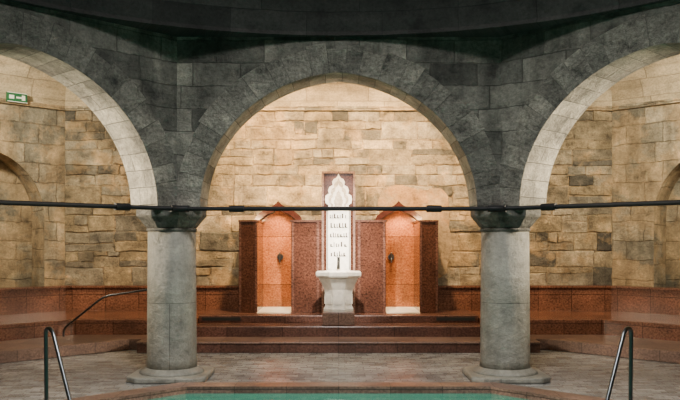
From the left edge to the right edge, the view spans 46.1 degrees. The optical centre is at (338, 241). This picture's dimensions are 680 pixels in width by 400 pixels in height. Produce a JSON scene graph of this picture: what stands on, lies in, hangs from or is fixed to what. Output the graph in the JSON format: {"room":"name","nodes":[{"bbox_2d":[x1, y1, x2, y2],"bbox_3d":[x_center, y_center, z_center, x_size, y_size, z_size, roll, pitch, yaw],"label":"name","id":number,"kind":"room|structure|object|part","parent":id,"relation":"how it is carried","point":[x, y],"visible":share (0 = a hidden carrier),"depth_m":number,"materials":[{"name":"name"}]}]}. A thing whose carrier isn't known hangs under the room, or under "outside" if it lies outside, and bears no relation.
{"room":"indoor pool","nodes":[
{"label":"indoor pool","id":0,"kind":"room"},
{"bbox_2d":[0,103,64,287],"bbox_3d":[-7.894,-0.575,12.895,0.550,4.550,7.071,0,0,45],"label":"wall","id":1,"kind":"structure","parent":0,"point":[32,139],"depth_m":15.00,"materials":[{"name":"stone"}]},
{"bbox_2d":[6,91,26,103],"bbox_3d":[-5.833,-2.600,14.453,0.360,0.170,0.166,0,0,-45],"label":"exit sign","id":2,"kind":"object","parent":1,"relation":"attached to","point":[10,96],"visible":1,"depth_m":14.38,"materials":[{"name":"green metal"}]},
{"bbox_2d":[7,0,669,36],"bbox_3d":[0.000,-4.872,5.000,9.600,4.743,9.600,0,0,0],"label":"ceiling","id":3,"kind":"structure","parent":0,"point":[177,18],"depth_m":9.47,"materials":[{"name":"paint"}]},
{"bbox_2d":[65,111,611,284],"bbox_3d":[0.000,-0.575,15.450,10.400,4.550,0.500,0,0,0],"label":"wall","id":4,"kind":"structure","parent":0,"point":[87,121],"depth_m":15.20,"materials":[{"name":"beige stone"}]},
{"bbox_2d":[65,111,611,284],"bbox_3d":[0.000,-0.830,15.184,10.413,3.372,0.032,0,0,0],"label":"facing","id":5,"kind":"object","parent":4,"relation":"attached to","point":[297,192],"visible":0.58,"depth_m":15.19,"materials":[{"name":"stone"}]},
{"bbox_2d":[255,201,301,219],"bbox_3d":[-1.130,-0.555,15.075,0.880,0.430,0.190,0,0,0],"label":"hood","id":6,"kind":"object","parent":5,"relation":"attached to","point":[261,215],"visible":0.7,"depth_m":14.98,"materials":[{"name":"red stone"}]},
{"bbox_2d":[375,201,421,219],"bbox_3d":[1.130,-0.555,15.075,0.880,0.430,0.190,0,0,0],"label":"hood","id":7,"kind":"object","parent":5,"relation":"attached to","point":[415,215],"visible":0.7,"depth_m":14.98,"materials":[{"name":"red stone"}]},
{"bbox_2d":[378,185,452,277],"bbox_3d":[1.462,-0.141,15.184,1.419,1.889,0.032,0,0,0],"label":"plaster patch","id":8,"kind":"object","parent":5,"relation":"attached to","point":[389,196],"visible":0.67,"depth_m":15.17,"materials":[{"name":"beige paint"}]},
{"bbox_2d":[262,211,414,306],"bbox_3d":[0.000,0.300,15.135,2.940,1.880,0.070,0,0,0],"label":"niche","id":9,"kind":"object","parent":4,"relation":"attached to","point":[277,225],"visible":0.67,"depth_m":15.10,"materials":[{"name":"orange stone"}]},
{"bbox_3d":[-1.130,0.300,15.135,0.680,1.880,0.070,0,0,0],"label":"niche panel","id":10,"kind":"part","parent":9,"relation":"part of","materials":[{"name":"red stone"}]},
{"bbox_2d":[277,252,282,261],"bbox_3d":[-1.100,0.289,15.029,0.120,0.190,0.143,0,0,0],"label":"shower valve","id":11,"kind":"object","parent":9,"relation":"attached to","point":[279,256],"depth_m":15.06,"materials":[{"name":"brown metal"}]},
{"bbox_2d":[388,252,393,261],"bbox_3d":[0.990,0.289,15.029,0.120,0.190,0.143,0,0,0],"label":"shower valve","id":12,"kind":"object","parent":9,"relation":"attached to","point":[390,256],"depth_m":15.06,"materials":[{"name":"brown metal"}]},
{"bbox_3d":[1.130,0.300,15.135,0.680,1.880,0.070,0,0,0],"label":"niche panel","id":13,"kind":"part","parent":9,"relation":"part of","materials":[{"name":"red stone"}]},
{"bbox_2d":[0,97,679,110],"bbox_3d":[0.000,-2.530,5.000,20.400,0.080,20.400,0,0,0],"label":"trim","id":14,"kind":"structure","parent":4,"relation":"attached to","point":[2,100],"depth_m":15.12,"materials":[{"name":"stone"}]},
{"bbox_2d":[0,350,679,399],"bbox_3d":[0.000,1.750,5.000,21.800,0.100,21.800,0,0,0],"label":"floor","id":15,"kind":"structure","parent":0,"point":[106,372],"depth_m":10.50,"materials":[{"name":"stone"}]},
{"bbox_2d":[126,366,214,383],"bbox_3d":[-2.092,1.665,10.050,0.970,0.070,0.970,0,0,0],"label":"plinth","id":16,"kind":"object","parent":15,"relation":"on","point":[135,377],"visible":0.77,"depth_m":9.62,"materials":[{"name":"stone"}]},
{"bbox_2d":[64,382,612,399],"bbox_3d":[0.000,2.208,5.000,9.000,1.085,9.000,0,0,0],"label":"pool","id":17,"kind":"object","parent":15,"relation":"in","point":[182,390],"visible":1,"depth_m":9.22,"materials":[{"name":"green liquid"}]},
{"bbox_2d":[44,326,71,399],"bbox_3d":[-2.733,1.410,7.953,0.097,1.101,0.851,0,0,-45],"label":"pool handrail","id":18,"kind":"object","parent":17,"relation":"attached to","point":[48,328],"visible":1,"depth_m":8.09,"materials":[{"name":"metal"}]},
{"bbox_2d":[605,326,632,399],"bbox_3d":[2.733,1.410,7.953,0.097,1.101,0.851,0,0,45],"label":"pool handrail","id":19,"kind":"object","parent":17,"relation":"attached to","point":[628,328],"visible":1,"depth_m":8.09,"materials":[{"name":"metal"}]},
{"bbox_2d":[136,307,540,352],"bbox_3d":[0.000,1.462,13.695,6.200,0.475,2.930,0,0,0],"label":"entrance steps","id":20,"kind":"structure","parent":15,"relation":"on","point":[270,329],"depth_m":12.90,"materials":[{"name":"stone"}]},
{"bbox_2d":[63,289,146,336],"bbox_3d":[-3.700,1.139,12.950,1.534,0.781,0.034,0,0,0],"label":"handrail","id":21,"kind":"object","parent":20,"relation":"on","point":[135,291],"visible":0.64,"depth_m":12.94,"materials":[{"name":"metal"}]},
{"bbox_2d":[241,222,435,312],"bbox_3d":[0.000,0.445,14.585,3.460,1.590,1.170,0,0,0],"label":"wall","id":22,"kind":"structure","parent":20,"relation":"on","point":[305,233],"depth_m":14.00,"materials":[{"name":"red stone"}]},
{"bbox_2d":[238,220,438,312],"bbox_3d":[0.000,0.427,14.575,3.500,1.625,1.190,0,0,0],"label":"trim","id":23,"kind":"structure","parent":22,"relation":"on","point":[239,221],"depth_m":13.98,"materials":[{"name":"stone"}]},
{"bbox_2d":[322,171,354,312],"bbox_3d":[0.000,0.005,13.930,0.580,2.470,0.260,0,0,0],"label":"marble plaque","id":24,"kind":"object","parent":20,"relation":"on","point":[338,187],"visible":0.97,"depth_m":13.88,"materials":[{"name":"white stone"}]},
{"bbox_2d":[316,257,360,325],"bbox_3d":[0.000,0.810,13.395,0.739,1.100,1.010,0,0,0],"label":"fountain","id":25,"kind":"object","parent":20,"relation":"on","point":[338,285],"visible":1,"depth_m":13.02,"materials":[{"name":"white stone"}]},
{"bbox_2d":[316,270,360,311],"bbox_3d":[0.000,0.812,13.260,0.739,0.655,0.739,0,0,0],"label":"basin","id":26,"kind":"object","parent":25,"relation":"in","point":[338,285],"depth_m":13.04,"materials":[{"name":"white stone"}]},
{"bbox_2d":[0,311,679,363],"bbox_3d":[0.000,1.490,5.000,19.760,0.420,19.760,0,0,0],"label":"bench","id":27,"kind":"object","parent":15,"relation":"on","point":[656,337],"visible":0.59,"depth_m":12.82,"materials":[{"name":"brown stone"}]},
{"bbox_3d":[0.000,1.490,5.000,19.760,0.420,19.760,0,0,0],"label":"seat","id":28,"kind":"part","parent":27,"relation":"part of","materials":[{"name":"red stone"}]},
{"bbox_2d":[462,366,550,383],"bbox_3d":[2.092,1.665,10.050,0.970,0.070,0.970,0,0,0],"label":"plinth","id":29,"kind":"object","parent":15,"relation":"on","point":[541,377],"visible":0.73,"depth_m":9.62,"materials":[{"name":"stone"}]},
{"bbox_2d":[0,54,679,105],"bbox_3d":[0.000,-3.225,5.000,20.400,1.350,20.400,0,0,0],"label":"vault","id":30,"kind":"object","parent":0,"point":[659,80],"visible":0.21,"depth_m":14.87,"materials":[{"name":"stone"}]},
{"bbox_2d":[0,0,679,206],"bbox_3d":[0.000,-1.580,5.000,10.700,2.340,10.700,0,0,0],"label":"arcade","id":31,"kind":"object","parent":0,"point":[170,106],"visible":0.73,"depth_m":9.68,"materials":[{"name":"grey stone"}]},
{"bbox_2d":[0,200,679,211],"bbox_3d":[0.000,-0.400,5.000,10.123,0.084,10.123,0,0,0],"label":"rod","id":32,"kind":"object","parent":31,"relation":"attached to","point":[116,206],"visible":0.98,"depth_m":9.41,"materials":[{"name":"black metal"}]},
{"bbox_2d":[612,103,679,287],"bbox_3d":[7.894,-0.575,12.895,7.071,4.550,0.550,0,0,45],"label":"wall","id":33,"kind":"structure","parent":0,"point":[645,140],"depth_m":14.85,"materials":[{"name":"stone"}]},
{"bbox_2d":[0,285,679,376],"bbox_3d":[0.000,1.258,5.000,20.340,0.885,20.340,0,0,0],"label":"baseboard","id":34,"kind":"structure","parent":33,"relation":"attached to","point":[29,299],"depth_m":14.90,"materials":[{"name":"brown stone"}]},
{"bbox_2d":[146,231,196,369],"bbox_3d":[-2.092,0.715,10.050,0.632,1.750,0.632,0,0,0],"label":"shaft","id":35,"kind":"object","parent":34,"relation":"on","point":[171,264],"visible":0.91,"depth_m":9.79,"materials":[{"name":"stone"}]},
{"bbox_2d":[146,228,196,231],"bbox_3d":[-2.092,-0.150,10.050,0.624,0.040,0.624,0,0,0],"label":"ring","id":36,"kind":"object","parent":35,"relation":"on","point":[147,229],"visible":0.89,"depth_m":9.78,"materials":[{"name":"stone"}]},
{"bbox_2d":[136,210,206,227],"bbox_3d":[-2.092,-0.288,10.050,0.813,0.247,0.813,0,0,0],"label":"capital","id":37,"kind":"object","parent":36,"relation":"on","point":[149,218],"visible":0.87,"depth_m":9.75,"materials":[{"name":"stone"}]},
{"bbox_2d":[480,231,530,369],"bbox_3d":[2.092,0.715,10.050,0.632,1.750,0.632,0,0,0],"label":"shaft","id":38,"kind":"object","parent":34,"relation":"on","point":[505,264],"visible":0.88,"depth_m":9.79,"materials":[{"name":"stone"}]},
{"bbox_2d":[480,228,530,231],"bbox_3d":[2.092,-0.150,10.050,0.624,0.040,0.624,0,0,0],"label":"ring","id":39,"kind":"object","parent":38,"relation":"on","point":[481,229],"visible":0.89,"depth_m":9.78,"materials":[{"name":"stone"}]},
{"bbox_2d":[470,210,540,227],"bbox_3d":[2.092,-0.288,10.050,0.813,0.247,0.813,0,0,0],"label":"capital","id":40,"kind":"object","parent":39,"relation":"on","point":[512,218],"visible":0.87,"depth_m":9.75,"materials":[{"name":"stone"}]}
]}

